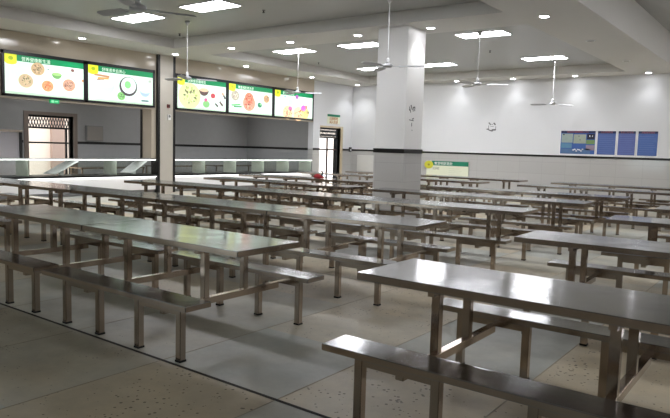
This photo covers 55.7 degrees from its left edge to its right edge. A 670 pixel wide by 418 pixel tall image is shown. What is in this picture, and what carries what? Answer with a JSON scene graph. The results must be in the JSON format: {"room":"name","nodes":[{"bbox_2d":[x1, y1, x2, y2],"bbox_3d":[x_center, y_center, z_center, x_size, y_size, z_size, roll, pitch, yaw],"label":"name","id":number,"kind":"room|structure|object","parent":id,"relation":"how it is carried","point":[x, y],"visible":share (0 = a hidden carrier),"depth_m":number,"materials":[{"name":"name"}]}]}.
{"room":"eatery","nodes":[
{"label":"eatery","id":0,"kind":"room"},
{"bbox_2d":[0,98,246,173],"bbox_3d":[-8.716,-2.286,20.401,0.200,3.100,16.350,6,7,37],"label":"wall","id":1,"kind":"structure","parent":0,"point":[120,125],"depth_m":22.29,"materials":[{"name":"paint"}]},
{"bbox_2d":[28,114,71,173],"bbox_3d":[-9.051,-1.832,20.072,0.070,2.240,1.487,6,7,37],"label":"door","id":2,"kind":"structure","parent":1,"relation":"in","point":[29,115],"depth_m":20.20,"materials":[{"name":"metal"}]},
{"bbox_2d":[23,110,77,173],"bbox_3d":[-8.969,-1.874,20.007,0.130,2.340,1.750,6,7,37],"label":"trim","id":3,"kind":"structure","parent":1,"relation":"attached to","point":[74,135],"depth_m":19.94,"materials":[{"name":"brown wood"}]},
{"bbox_2d":[85,125,102,140],"bbox_3d":[-8.000,-2.510,21.067,0.115,0.500,0.600,6,7,37],"label":"electrical box","id":4,"kind":"object","parent":1,"relation":"attached to","point":[92,133],"visible":1,"depth_m":20.99,"materials":[{"name":"grey plastic"}]},
{"bbox_2d":[0,29,352,183],"bbox_3d":[-6.822,-2.858,16.989,0.500,5.000,24.450,6,7,37],"label":"wall","id":5,"kind":"structure","parent":0,"point":[9,40],"depth_m":19.73,"materials":[{"name":"white paint"}]},
{"bbox_2d":[0,49,85,101],"bbox_3d":[-7.252,-3.306,15.881,0.060,1.080,2.180,6,7,37],"label":"screen","id":6,"kind":"object","parent":5,"relation":"attached to","point":[23,74],"visible":1,"depth_m":15.79,"materials":[{"name":"white"}]},
{"bbox_2d":[49,99,58,103],"bbox_3d":[-7.135,-2.732,16.112,0.043,0.100,0.240,6,7,37],"label":"exit sign","id":7,"kind":"object","parent":6,"relation":"hanging from","point":[53,101],"visible":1,"depth_m":16.09,"materials":[{"name":"green plastic"}]},
{"bbox_2d":[86,61,154,107],"bbox_3d":[-5.937,-3.436,17.628,0.060,1.080,2.200,6,7,37],"label":"screen","id":8,"kind":"object","parent":5,"relation":"attached to","point":[106,83],"visible":1,"depth_m":17.56,"materials":[{"name":"white"}]},
{"bbox_2d":[175,73,227,113],"bbox_3d":[-4.184,-3.610,19.957,0.060,1.080,2.120,6,7,37],"label":"screen","id":9,"kind":"object","parent":5,"relation":"attached to","point":[190,95],"visible":0.94,"depth_m":19.92,"materials":[{"name":"white"}]},
{"bbox_2d":[227,80,273,116],"bbox_3d":[-2.879,-3.739,21.691,0.060,1.080,2.230,6,7,37],"label":"screen","id":10,"kind":"object","parent":5,"relation":"attached to","point":[248,99],"visible":1,"depth_m":21.64,"materials":[{"name":"white plastic"}]},
{"bbox_2d":[272,87,313,120],"bbox_3d":[-1.526,-3.848,23.492,0.060,1.130,2.280,6,7,37],"label":"screen","id":11,"kind":"object","parent":5,"relation":"attached to","point":[298,106],"visible":0.9,"depth_m":23.45,"materials":[{"name":"white plastic"}]},
{"bbox_2d":[320,127,338,182],"bbox_3d":[-0.204,-2.160,25.927,0.450,2.280,1.986,4,6,20],"label":"door","id":12,"kind":"structure","parent":5,"relation":"in","point":[331,131],"depth_m":25.87,"materials":[{"name":"metal"}]},
{"bbox_2d":[320,125,342,178],"bbox_3d":[-0.252,-2.172,25.668,0.255,2.350,1.520,6,7,37],"label":"trim","id":13,"kind":"structure","parent":5,"relation":"attached to","point":[341,128],"depth_m":26.09,"materials":[{"name":"beige wood"}]},
{"bbox_2d":[327,114,339,124],"bbox_3d":[-0.052,-3.615,25.535,0.020,0.380,0.840,6,7,37],"label":"door sign","id":14,"kind":"object","parent":5,"relation":"attached to","point":[331,118],"visible":1,"depth_m":25.50,"materials":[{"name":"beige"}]},
{"bbox_2d":[28,117,335,174],"bbox_3d":[-7.922,-4.162,27.593,0.200,5.500,29.000,6,7,37],"label":"wall","id":15,"kind":"structure","parent":0,"point":[36,150],"depth_m":23.71,"materials":[{"name":"white paint"}]},
{"bbox_2d":[50,118,64,173],"bbox_3d":[-6.237,-4.301,29.543,0.150,5.500,14.650,6,7,37],"label":"trim","id":16,"kind":"structure","parent":15,"relation":"attached to","point":[56,135],"depth_m":23.95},
{"bbox_2d":[247,117,307,170],"bbox_3d":[-7.357,-2.149,19.388,3.600,3.100,16.750,6,7,37],"label":"wall","id":17,"kind":"structure","parent":0,"point":[260,132],"depth_m":25.87,"materials":[{"name":"paint"}]},
{"bbox_2d":[22,140,307,149],"bbox_3d":[-7.281,-2.002,19.342,3.400,0.080,16.350,6,7,37],"label":"trim","id":18,"kind":"structure","parent":17,"relation":"attached to","point":[100,143],"depth_m":24.92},
{"bbox_2d":[0,182,669,417],"bbox_3d":[-0.029,0.433,11.984,26.150,0.200,28.250,6,7,37],"label":"floor","id":19,"kind":"structure","parent":0,"point":[277,361],"depth_m":4.71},
{"bbox_2d":[0,217,21,251],"bbox_3d":[-5.199,0.172,8.157,1.894,0.755,1.464,6,7,37],"label":"table","id":20,"kind":"object","parent":19,"relation":"on","point":[5,223],"visible":0.74,"depth_m":8.23,"materials":[{"name":"silver metal"}]},
{"bbox_2d":[0,129,22,174],"bbox_3d":[-9.238,-1.327,16.959,0.660,1.620,1.460,6,7,37],"label":"tall cabinet","id":21,"kind":"object","parent":19,"relation":"on","point":[11,146],"visible":0.54,"depth_m":17.08,"materials":[{"name":"silver metal"}]},
{"bbox_2d":[0,178,57,205],"bbox_3d":[-6.035,-0.148,11.241,1.894,0.755,1.464,5,7,35],"label":"table","id":22,"kind":"object","parent":19,"relation":"on","point":[11,197],"visible":0.5,"depth_m":11.37,"materials":[{"name":"silver metal"}]},
{"bbox_2d":[0,182,128,240],"bbox_3d":[-4.479,0.001,10.159,1.894,0.755,1.464,5,7,35],"label":"table","id":23,"kind":"object","parent":19,"relation":"on","point":[59,188],"visible":0.41,"depth_m":10.09,"materials":[{"name":"silver metal"}]},
{"bbox_2d":[0,173,157,198],"bbox_3d":[-7.987,-0.565,15.936,0.860,0.532,7.900,6,7,37],"label":"countertop","id":24,"kind":"structure","parent":19,"relation":"on","point":[93,180],"depth_m":17.05,"materials":[{"name":"white stone"}]},
{"bbox_2d":[43,160,78,174],"bbox_3d":[-7.255,-1.088,16.789,0.781,0.388,0.420,-3,7,-41],"label":"display tray","id":25,"kind":"object","parent":24,"relation":"on","point":[59,169],"visible":0.96,"depth_m":16.77,"materials":[{"name":"white plastic"}]},
{"bbox_2d":[0,158,155,176],"bbox_3d":[-7.925,-1.048,15.854,0.620,0.448,7.900,6,7,37],"label":"sneeze guard","id":26,"kind":"object","parent":24,"relation":"on","point":[110,164],"visible":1,"depth_m":16.75,"materials":[{"name":"clear glass"}]},
{"bbox_2d":[0,158,155,159],"bbox_3d":[-7.870,-1.258,15.797,0.500,0.015,7.900,6,7,37],"label":"glass shelf","id":27,"kind":"object","parent":24,"relation":"attached to","point":[0,158],"depth_m":16.81,"materials":[{"name":"clear glass"}]},
{"bbox_2d":[0,173,157,178],"bbox_3d":[-7.980,-0.801,15.914,0.860,0.057,7.900,6,7,37],"label":"countertop","id":28,"kind":"structure","parent":24,"relation":"on","point":[49,176],"depth_m":16.92,"materials":[{"name":"silver metal"}]},
{"bbox_2d":[120,161,146,173],"bbox_3d":[-5.905,-1.222,18.583,0.669,0.388,0.384,4,6,24],"label":"display tray","id":29,"kind":"object","parent":24,"relation":"on","point":[135,165],"visible":0.96,"depth_m":18.57,"materials":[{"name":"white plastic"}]},
{"bbox_2d":[0,204,174,312],"bbox_3d":[-2.753,0.419,6.335,1.894,0.755,1.464,6,7,37],"label":"table","id":30,"kind":"object","parent":19,"relation":"on","point":[57,217],"visible":0.85,"depth_m":6.19,"materials":[{"name":"silver metal"}]},
{"bbox_2d":[69,166,144,173],"bbox_3d":[-7.347,-1.036,20.560,0.700,0.660,2.300,6,7,37],"label":"prep table","id":31,"kind":"object","parent":19,"relation":"on","point":[96,167],"visible":0.26,"depth_m":19.82,"materials":[{"name":"silver metal"}]},
{"bbox_2d":[60,188,209,255],"bbox_3d":[-2.922,0.150,9.078,1.894,0.755,1.464,5,7,35],"label":"table","id":32,"kind":"object","parent":19,"relation":"on","point":[140,197],"visible":0.38,"depth_m":9.12,"materials":[{"name":"silver metal"}]},
{"bbox_2d":[151,54,175,192],"bbox_3d":[-5.150,-2.526,19.009,0.320,4.050,0.640,6,7,37],"label":"wall pier","id":33,"kind":"object","parent":19,"relation":"on","point":[164,164],"visible":0.86,"depth_m":18.88,"materials":[{"name":"paint"}]},
{"bbox_2d":[108,179,224,222],"bbox_3d":[-3.041,-0.116,11.804,1.894,0.755,1.464,5,7,33],"label":"table","id":34,"kind":"object","parent":19,"relation":"on","point":[171,208],"visible":0.33,"depth_m":11.47,"materials":[{"name":"silver metal"}]},
{"bbox_2d":[145,165,205,172],"bbox_3d":[-5.695,-1.219,22.752,0.700,0.700,2.200,6,7,37],"label":"prep table","id":35,"kind":"object","parent":19,"relation":"on","point":[145,165],"visible":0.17,"depth_m":22.53,"materials":[{"name":"silver metal"}]},
{"bbox_2d":[42,220,323,362],"bbox_3d":[-1.235,0.571,5.204,1.894,0.755,1.464,6,7,37],"label":"table","id":36,"kind":"object","parent":19,"relation":"on","point":[204,241],"visible":1,"depth_m":5.01,"materials":[{"name":"silver metal"}]},
{"bbox_2d":[205,165,250,171],"bbox_3d":[-4.015,-1.385,24.985,0.700,0.700,2.400,6,7,37],"label":"prep table","id":37,"kind":"object","parent":19,"relation":"on","point":[206,165],"visible":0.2,"depth_m":24.12,"materials":[{"name":"silver metal"}]},
{"bbox_2d":[147,197,317,277],"bbox_3d":[-1.366,0.299,7.996,1.894,0.755,1.464,5,7,35],"label":"table","id":38,"kind":"object","parent":19,"relation":"on","point":[242,207],"visible":0.51,"depth_m":8.04,"materials":[{"name":"silver metal"}]},
{"bbox_2d":[192,177,289,216],"bbox_3d":[-1.938,-0.270,13.734,1.894,0.755,1.464,5,7,34],"label":"table","id":39,"kind":"object","parent":19,"relation":"on","point":[245,197],"visible":0.47,"depth_m":13.49,"materials":[{"name":"silver metal"}]},
{"bbox_2d":[180,185,303,235],"bbox_3d":[-1.458,0.030,10.758,1.894,0.755,1.464,5,7,33],"label":"table","id":40,"kind":"object","parent":19,"relation":"on","point":[262,192],"visible":0.39,"depth_m":10.43,"materials":[{"name":"silver metal"}]},
{"bbox_2d":[175,170,310,190],"bbox_3d":[-3.212,-1.038,22.281,0.860,0.532,6.730,6,7,37],"label":"countertop","id":41,"kind":"structure","parent":19,"relation":"on","point":[192,177],"depth_m":21.25,"materials":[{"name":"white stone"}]},
{"bbox_2d":[175,159,306,159],"bbox_3d":[-3.095,-1.731,22.142,0.500,0.015,6.730,6,7,37],"label":"glass shelf","id":42,"kind":"object","parent":41,"relation":"attached to","point":[175,159],"depth_m":21.59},
{"bbox_2d":[175,159,311,172],"bbox_3d":[-3.150,-1.520,22.198,0.620,0.448,6.730,6,7,37],"label":"sneeze guard","id":43,"kind":"object","parent":41,"relation":"on","point":[229,165],"visible":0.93,"depth_m":22.58,"materials":[{"name":"clear glass"}]},
{"bbox_2d":[238,174,320,203],"bbox_3d":[-1.475,-0.452,15.758,1.894,0.755,1.464,5,7,34],"label":"table","id":44,"kind":"object","parent":19,"relation":"on","point":[266,176],"visible":0.26,"depth_m":15.71,"materials":[{"name":"silver metal"}]},
{"bbox_2d":[259,181,372,227],"bbox_3d":[-0.368,-0.122,12.671,1.894,0.755,1.464,5,7,34],"label":"table","id":45,"kind":"object","parent":19,"relation":"on","point":[291,184],"visible":0.47,"depth_m":12.45,"materials":[{"name":"silver metal"}]},
{"bbox_2d":[296,171,368,201],"bbox_3d":[-0.162,-0.668,18.398,1.894,0.755,1.464,6,7,36],"label":"table","id":46,"kind":"object","parent":19,"relation":"on","point":[311,173],"visible":0.25,"depth_m":18.24,"materials":[{"name":"silver metal"}]},
{"bbox_2d":[0,193,669,417],"bbox_3d":[-0.026,0.333,11.974,24.150,0.002,26.250,6,7,37],"label":"trim","id":47,"kind":"structure","parent":19,"relation":"attached to","point":[12,307],"depth_m":4.62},
{"bbox_2d":[297,177,372,211],"bbox_3d":[0.101,-0.304,14.702,1.894,0.755,1.464,5,7,34],"label":"table","id":48,"kind":"object","parent":19,"relation":"on","point":[317,180],"visible":0.26,"depth_m":14.59,"materials":[{"name":"silver metal"}]},
{"bbox_2d":[313,171,323,177],"bbox_3d":[-0.381,-0.814,14.995,0.262,0.175,0.194,6,7,37],"label":"cloth bag","id":49,"kind":"object","parent":48,"relation":"on","point":[315,175],"visible":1,"depth_m":14.95,"materials":[{"name":"red fabric"}]},
{"bbox_2d":[269,191,406,255],"bbox_3d":[0.124,0.177,9.711,1.894,0.755,1.464,5,7,33],"label":"table","id":50,"kind":"object","parent":19,"relation":"on","point":[310,196],"visible":0.37,"depth_m":9.38,"materials":[{"name":"silver metal"}]},
{"bbox_2d":[345,171,372,193],"bbox_3d":[1.282,-0.780,20.001,1.894,0.755,1.464,6,7,36],"label":"table","id":51,"kind":"object","parent":19,"relation":"on","point":[358,172],"visible":0.13,"depth_m":19.99,"materials":[{"name":"silver metal"}]},
{"bbox_2d":[263,207,455,305],"bbox_3d":[0.190,0.448,6.915,1.894,0.755,1.464,5,7,35],"label":"table","id":52,"kind":"object","parent":19,"relation":"on","point":[381,222],"visible":0.84,"depth_m":6.74,"materials":[{"name":"silver metal"}]},
{"bbox_2d":[350,174,426,192],"bbox_3d":[1.368,-0.516,17.282,1.894,0.755,1.464,6,7,36],"label":"table","id":53,"kind":"object","parent":19,"relation":"on","point":[360,175],"visible":0.13,"depth_m":17.31,"materials":[{"name":"silver metal"}]},
{"bbox_2d":[358,188,480,240],"bbox_3d":[1.549,0.058,11.373,1.894,0.755,1.464,5,7,34],"label":"table","id":54,"kind":"object","parent":19,"relation":"on","point":[441,194],"visible":0.56,"depth_m":11.16,"materials":[{"name":"silver metal"}]},
{"bbox_2d":[420,174,461,199],"bbox_3d":[2.812,-0.629,18.885,1.894,0.755,1.464,6,7,36],"label":"table","id":55,"kind":"object","parent":19,"relation":"on","point":[422,186],"visible":0.16,"depth_m":18.42,"materials":[{"name":"silver metal"}]},
{"bbox_2d":[424,161,468,183],"bbox_3d":[4.205,-1.260,24.061,1.840,1.100,0.062,6,7,37],"label":"menu board","id":56,"kind":"object","parent":19,"relation":"on","point":[445,168],"visible":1,"depth_m":23.98,"materials":[{"name":"white"}]},
{"bbox_2d":[420,178,492,211],"bbox_3d":[2.898,-0.364,16.165,1.894,0.755,1.464,6,7,36],"label":"table","id":57,"kind":"object","parent":19,"relation":"on","point":[428,180],"visible":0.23,"depth_m":15.94,"materials":[{"name":"silver metal"}]},
{"bbox_2d":[384,199,537,269],"bbox_3d":[1.706,0.323,8.664,1.894,0.755,1.464,5,7,33],"label":"table","id":58,"kind":"object","parent":19,"relation":"on","point":[490,241],"visible":0.77,"depth_m":8.40,"materials":[{"name":"silver metal"}]},
{"bbox_2d":[426,185,528,228],"bbox_3d":[2.837,-0.049,12.869,1.894,0.755,1.464,5,7,34],"label":"table","id":59,"kind":"object","parent":19,"relation":"on","point":[494,191],"visible":0.27,"depth_m":12.86,"materials":[{"name":"silver metal"}]},
{"bbox_2d":[454,177,527,203],"bbox_3d":[4.342,-0.477,17.768,1.894,0.755,1.464,6,7,36],"label":"table","id":60,"kind":"object","parent":19,"relation":"on","point":[504,181],"visible":0.35,"depth_m":17.43,"materials":[{"name":"silver metal"}]},
{"bbox_2d":[322,258,669,417],"bbox_3d":[1.075,0.804,3.482,1.894,0.755,1.464,6,7,37],"label":"table","id":61,"kind":"object","parent":19,"relation":"on","point":[619,308],"visible":1,"depth_m":3.33,"materials":[{"name":"silver metal"}]},
{"bbox_2d":[458,194,593,254],"bbox_3d":[3.119,0.206,10.309,1.894,0.755,1.464,5,7,34],"label":"table","id":62,"kind":"object","parent":19,"relation":"on","point":[560,220],"visible":0.67,"depth_m":10.10,"materials":[{"name":"silver metal"}]},
{"bbox_2d":[517,184,610,224],"bbox_3d":[5.185,-0.138,14.497,1.894,0.755,1.464,6,7,36],"label":"table","id":63,"kind":"object","parent":19,"relation":"on","point":[538,186],"visible":0.34,"depth_m":14.30,"materials":[{"name":"silver metal"}]},
{"bbox_2d":[517,190,630,235],"bbox_3d":[4.413,0.098,11.813,1.894,0.755,1.464,5,7,34],"label":"table","id":64,"kind":"object","parent":19,"relation":"on","point":[599,216],"visible":0.67,"depth_m":11.66,"materials":[{"name":"silver metal"}]},
{"bbox_2d":[514,230,669,359],"bbox_3d":[2.517,0.671,5.298,1.894,0.755,1.464,5,7,35],"label":"table","id":65,"kind":"object","parent":19,"relation":"on","point":[573,242],"visible":0.41,"depth_m":5.49,"materials":[{"name":"silver metal"}]},
{"bbox_2d":[551,182,634,213],"bbox_3d":[6.540,-0.259,16.164,1.894,0.755,1.464,6,7,36],"label":"table","id":66,"kind":"object","parent":19,"relation":"on","point":[610,186],"visible":0.48,"depth_m":15.85,"materials":[{"name":"silver metal"}]},
{"bbox_2d":[601,215,669,294],"bbox_3d":[4.072,0.542,7.100,1.894,0.755,1.464,5,7,33],"label":"table","id":67,"kind":"object","parent":19,"relation":"on","point":[653,224],"visible":0.5,"depth_m":6.99,"materials":[{"name":"silver metal"}]},
{"bbox_2d":[603,189,669,230],"bbox_3d":[6.715,0.014,13.380,1.894,0.755,1.464,6,7,36],"label":"table","id":68,"kind":"object","parent":19,"relation":"on","point":[627,207],"visible":0.72,"depth_m":13.29,"materials":[{"name":"silver metal"}]},
{"bbox_2d":[629,186,669,217],"bbox_3d":[8.070,-0.107,15.048,1.894,0.755,1.464,6,7,36],"label":"table","id":69,"kind":"object","parent":19,"relation":"on","point":[652,201],"visible":0.66,"depth_m":15.12,"materials":[{"name":"silver metal"}]},
{"bbox_2d":[654,206,669,241],"bbox_3d":[5.458,0.426,8.725,1.894,0.755,1.464,5,7,34],"label":"table","id":70,"kind":"object","parent":19,"relation":"on","point":[662,209],"visible":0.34,"depth_m":8.88,"materials":[{"name":"silver metal"}]},
{"bbox_2d":[0,0,669,86],"bbox_3d":[1.650,-4.051,10.524,21.150,1.000,25.050,6,7,37],"label":"ceiling","id":71,"kind":"structure","parent":0,"point":[637,31],"depth_m":15.00,"materials":[{"name":"paint"}]},
{"bbox_2d":[110,12,165,22],"bbox_3d":[-4.478,-4.340,14.393,1.240,0.017,0.620,6,7,37],"label":"recessed light","id":72,"kind":"object","parent":71,"relation":"in","point":[137,17],"visible":1,"depth_m":14.37,"materials":[{"name":"white plastic"}]},
{"bbox_2d":[97,0,196,16],"bbox_3d":[-2.436,-3.009,7.637,1.146,1.254,1.260,6,7,37],"label":"ceiling fan","id":73,"kind":"object","parent":71,"relation":"hanging from","point":[136,6],"visible":1,"depth_m":7.68,"materials":[{"name":"white metal"}]},
{"bbox_2d":[165,21,216,81],"bbox_3d":[-3.520,-3.691,14.822,1.146,1.334,1.260,6,7,37],"label":"ceiling fan","id":74,"kind":"object","parent":71,"relation":"hanging from","point":[187,77],"visible":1,"depth_m":14.74,"materials":[{"name":"white metal"}]},
{"bbox_2d":[178,0,241,12],"bbox_3d":[-2.559,-4.147,12.964,1.240,0.017,0.620,6,7,37],"label":"recessed light","id":75,"kind":"object","parent":71,"relation":"in","point":[213,5],"visible":1,"depth_m":12.93,"materials":[{"name":"white plastic"}]},
{"bbox_2d":[272,48,316,53],"bbox_3d":[-1.206,-4.664,18.740,1.240,0.017,0.620,6,7,37],"label":"recessed light","id":76,"kind":"object","parent":71,"relation":"in","point":[303,50],"visible":1,"depth_m":18.70,"materials":[{"name":"white plastic"}]},
{"bbox_2d":[284,50,321,94],"bbox_3d":[-1.196,-4.020,18.516,1.246,1.254,1.188,6,7,37],"label":"ceiling fan","id":77,"kind":"object","parent":71,"relation":"hanging from","point":[298,51],"visible":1,"depth_m":18.59,"materials":[{"name":"white metal"}]},
{"bbox_2d":[336,42,377,48],"bbox_3d":[0.712,-4.471,17.311,1.240,0.017,0.620,6,7,37],"label":"recessed light","id":78,"kind":"object","parent":71,"relation":"in","point":[365,44],"visible":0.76,"depth_m":17.32,"materials":[{"name":"white plastic"}]},
{"bbox_2d":[356,67,376,70],"bbox_3d":[1.417,-4.923,22.226,1.240,0.017,0.620,6,7,37],"label":"recessed light","id":79,"kind":"object","parent":71,"relation":"in","point":[368,68],"visible":0.49,"depth_m":22.27,"materials":[{"name":"white plastic"}]},
{"bbox_2d":[361,0,424,71],"bbox_3d":[0.973,-3.294,11.784,1.252,1.284,1.173,6,7,37],"label":"ceiling fan","id":80,"kind":"object","parent":71,"relation":"hanging from","point":[387,64],"visible":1,"depth_m":11.87,"materials":[{"name":"white metal"}]},
{"bbox_2d":[425,62,456,66],"bbox_3d":[3.335,-4.730,20.796,1.240,0.017,0.620,6,7,37],"label":"recessed light","id":81,"kind":"object","parent":71,"relation":"in","point":[447,63],"visible":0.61,"depth_m":20.71,"materials":[{"name":"white plastic"}]},
{"bbox_2d":[454,30,512,38],"bbox_3d":[3.549,-4.185,15.197,1.240,0.017,0.620,6,7,37],"label":"recessed light","id":82,"kind":"object","parent":71,"relation":"in","point":[495,32],"visible":1,"depth_m":15.17,"materials":[{"name":"white plastic"}]},
{"bbox_2d":[460,32,507,87],"bbox_3d":[3.352,-3.543,14.877,1.258,1.244,1.155,6,7,37],"label":"ceiling fan","id":83,"kind":"object","parent":71,"relation":"hanging from","point":[477,83],"visible":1,"depth_m":14.98,"materials":[{"name":"white metal"}]},
{"bbox_2d":[520,55,568,60],"bbox_3d":[6.173,-4.445,18.682,1.240,0.017,0.620,6,7,37],"label":"recessed light","id":84,"kind":"object","parent":71,"relation":"in","point":[557,56],"visible":1,"depth_m":18.65,"materials":[{"name":"white plastic"}]},
{"bbox_2d":[530,60,572,105],"bbox_3d":[6.471,-3.819,19.145,1.164,1.334,1.255,6,7,37],"label":"ceiling fan","id":85,"kind":"object","parent":71,"relation":"hanging from","point":[552,102],"visible":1,"depth_m":19.12,"materials":[{"name":"white metal"}]},
{"bbox_2d":[372,25,425,217],"bbox_3d":[1.396,-1.849,13.832,0.760,4.070,0.760,6,7,37],"label":"wall column","id":86,"kind":"structure","parent":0,"point":[398,88],"depth_m":13.53,"materials":[{"name":"paint"}]},
{"bbox_2d":[373,148,422,153],"bbox_3d":[1.380,-1.272,13.887,0.784,0.090,0.784,6,7,37],"label":"trim","id":87,"kind":"structure","parent":86,"relation":"attached to","point":[379,150],"depth_m":13.61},
{"bbox_2d":[350,73,669,202],"bbox_3d":[9.004,-2.745,20.571,21.150,5.000,0.250,6,7,37],"label":"wall","id":88,"kind":"structure","parent":0,"point":[456,118],"depth_m":21.93,"materials":[{"name":"white paint"}]},
{"bbox_2d":[357,155,373,174],"bbox_3d":[1.305,-1.824,26.230,0.950,0.800,0.075,6,7,37],"label":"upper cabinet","id":89,"kind":"object","parent":88,"relation":"attached to","point":[364,162],"visible":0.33,"depth_m":26.23,"materials":[{"name":"white"}]},
{"bbox_2d":[487,123,495,131],"bbox_3d":[5.654,-2.965,22.917,0.366,0.333,0.003,6,7,37],"label":"wall decoration","id":90,"kind":"object","parent":88,"relation":"attached to","point":[492,130],"depth_m":22.89,"materials":[{"name":"white plastic"}]},
{"bbox_2d":[352,149,669,160],"bbox_3d":[8.894,-1.663,20.570,20.550,0.070,0.012,6,7,37],"label":"trim","id":91,"kind":"structure","parent":88,"relation":"attached to","point":[534,155],"depth_m":21.80,"materials":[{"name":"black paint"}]},
{"bbox_2d":[559,130,595,154],"bbox_3d":[8.085,-2.210,21.131,1.160,0.805,0.023,6,7,37],"label":"poster board","id":92,"kind":"object","parent":88,"relation":"attached to","point":[571,142],"visible":1,"depth_m":21.12,"materials":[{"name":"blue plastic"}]},
{"bbox_2d":[561,143,571,147],"bbox_3d":[7.794,-2.136,21.346,0.350,0.160,0.003,6,7,37],"label":"photo","id":93,"kind":"object","parent":92,"relation":"on","point":[563,145],"depth_m":21.34},
{"bbox_2d":[561,134,572,142],"bbox_3d":[7.809,-2.384,21.316,0.370,0.300,0.003,6,7,37],"label":"photo","id":94,"kind":"object","parent":92,"relation":"on","point":[565,138],"depth_m":21.32},
{"bbox_2d":[561,148,589,153],"bbox_3d":[8.028,-1.933,21.184,0.950,0.160,0.003,6,7,37],"label":"photo","id":95,"kind":"object","parent":92,"relation":"attached to","point":[563,150],"depth_m":21.17},
{"bbox_2d":[573,134,585,143],"bbox_3d":[8.140,-2.331,21.071,0.400,0.300,0.003,6,7,37],"label":"photo","id":96,"kind":"object","parent":92,"relation":"attached to","point":[577,138],"depth_m":21.07},
{"bbox_2d":[586,145,593,149],"bbox_3d":[8.408,-2.019,20.892,0.270,0.170,0.003,6,7,37],"label":"photo","id":97,"kind":"object","parent":92,"relation":"attached to","point":[588,147],"depth_m":20.89},
{"bbox_2d":[586,140,594,143],"bbox_3d":[8.413,-2.204,20.875,0.270,0.140,0.003,6,7,37],"label":"photo","id":98,"kind":"object","parent":92,"relation":"attached to","point":[587,141],"depth_m":20.87},
{"bbox_2d":[587,134,594,138],"bbox_3d":[8.422,-2.382,20.855,0.240,0.180,0.003,6,7,37],"label":"photo","id":99,"kind":"object","parent":92,"relation":"on","point":[589,136],"depth_m":20.85},
{"bbox_2d":[596,131,616,155],"bbox_3d":[8.813,-2.137,20.589,0.600,0.805,0.022,6,7,37],"label":"poster board","id":100,"kind":"object","parent":88,"relation":"attached to","point":[606,140],"visible":1,"depth_m":20.58,"materials":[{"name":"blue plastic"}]},
{"bbox_2d":[616,131,636,155],"bbox_3d":[9.300,-2.088,20.226,0.560,0.805,0.022,6,7,37],"label":"poster board","id":101,"kind":"object","parent":88,"relation":"attached to","point":[626,140],"visible":1,"depth_m":20.22,"materials":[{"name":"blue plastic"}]},
{"bbox_2d":[636,131,658,156],"bbox_3d":[9.792,-2.038,19.860,0.610,0.805,0.022,6,7,37],"label":"poster board","id":102,"kind":"object","parent":88,"relation":"attached to","point":[647,141],"visible":1,"depth_m":19.85,"materials":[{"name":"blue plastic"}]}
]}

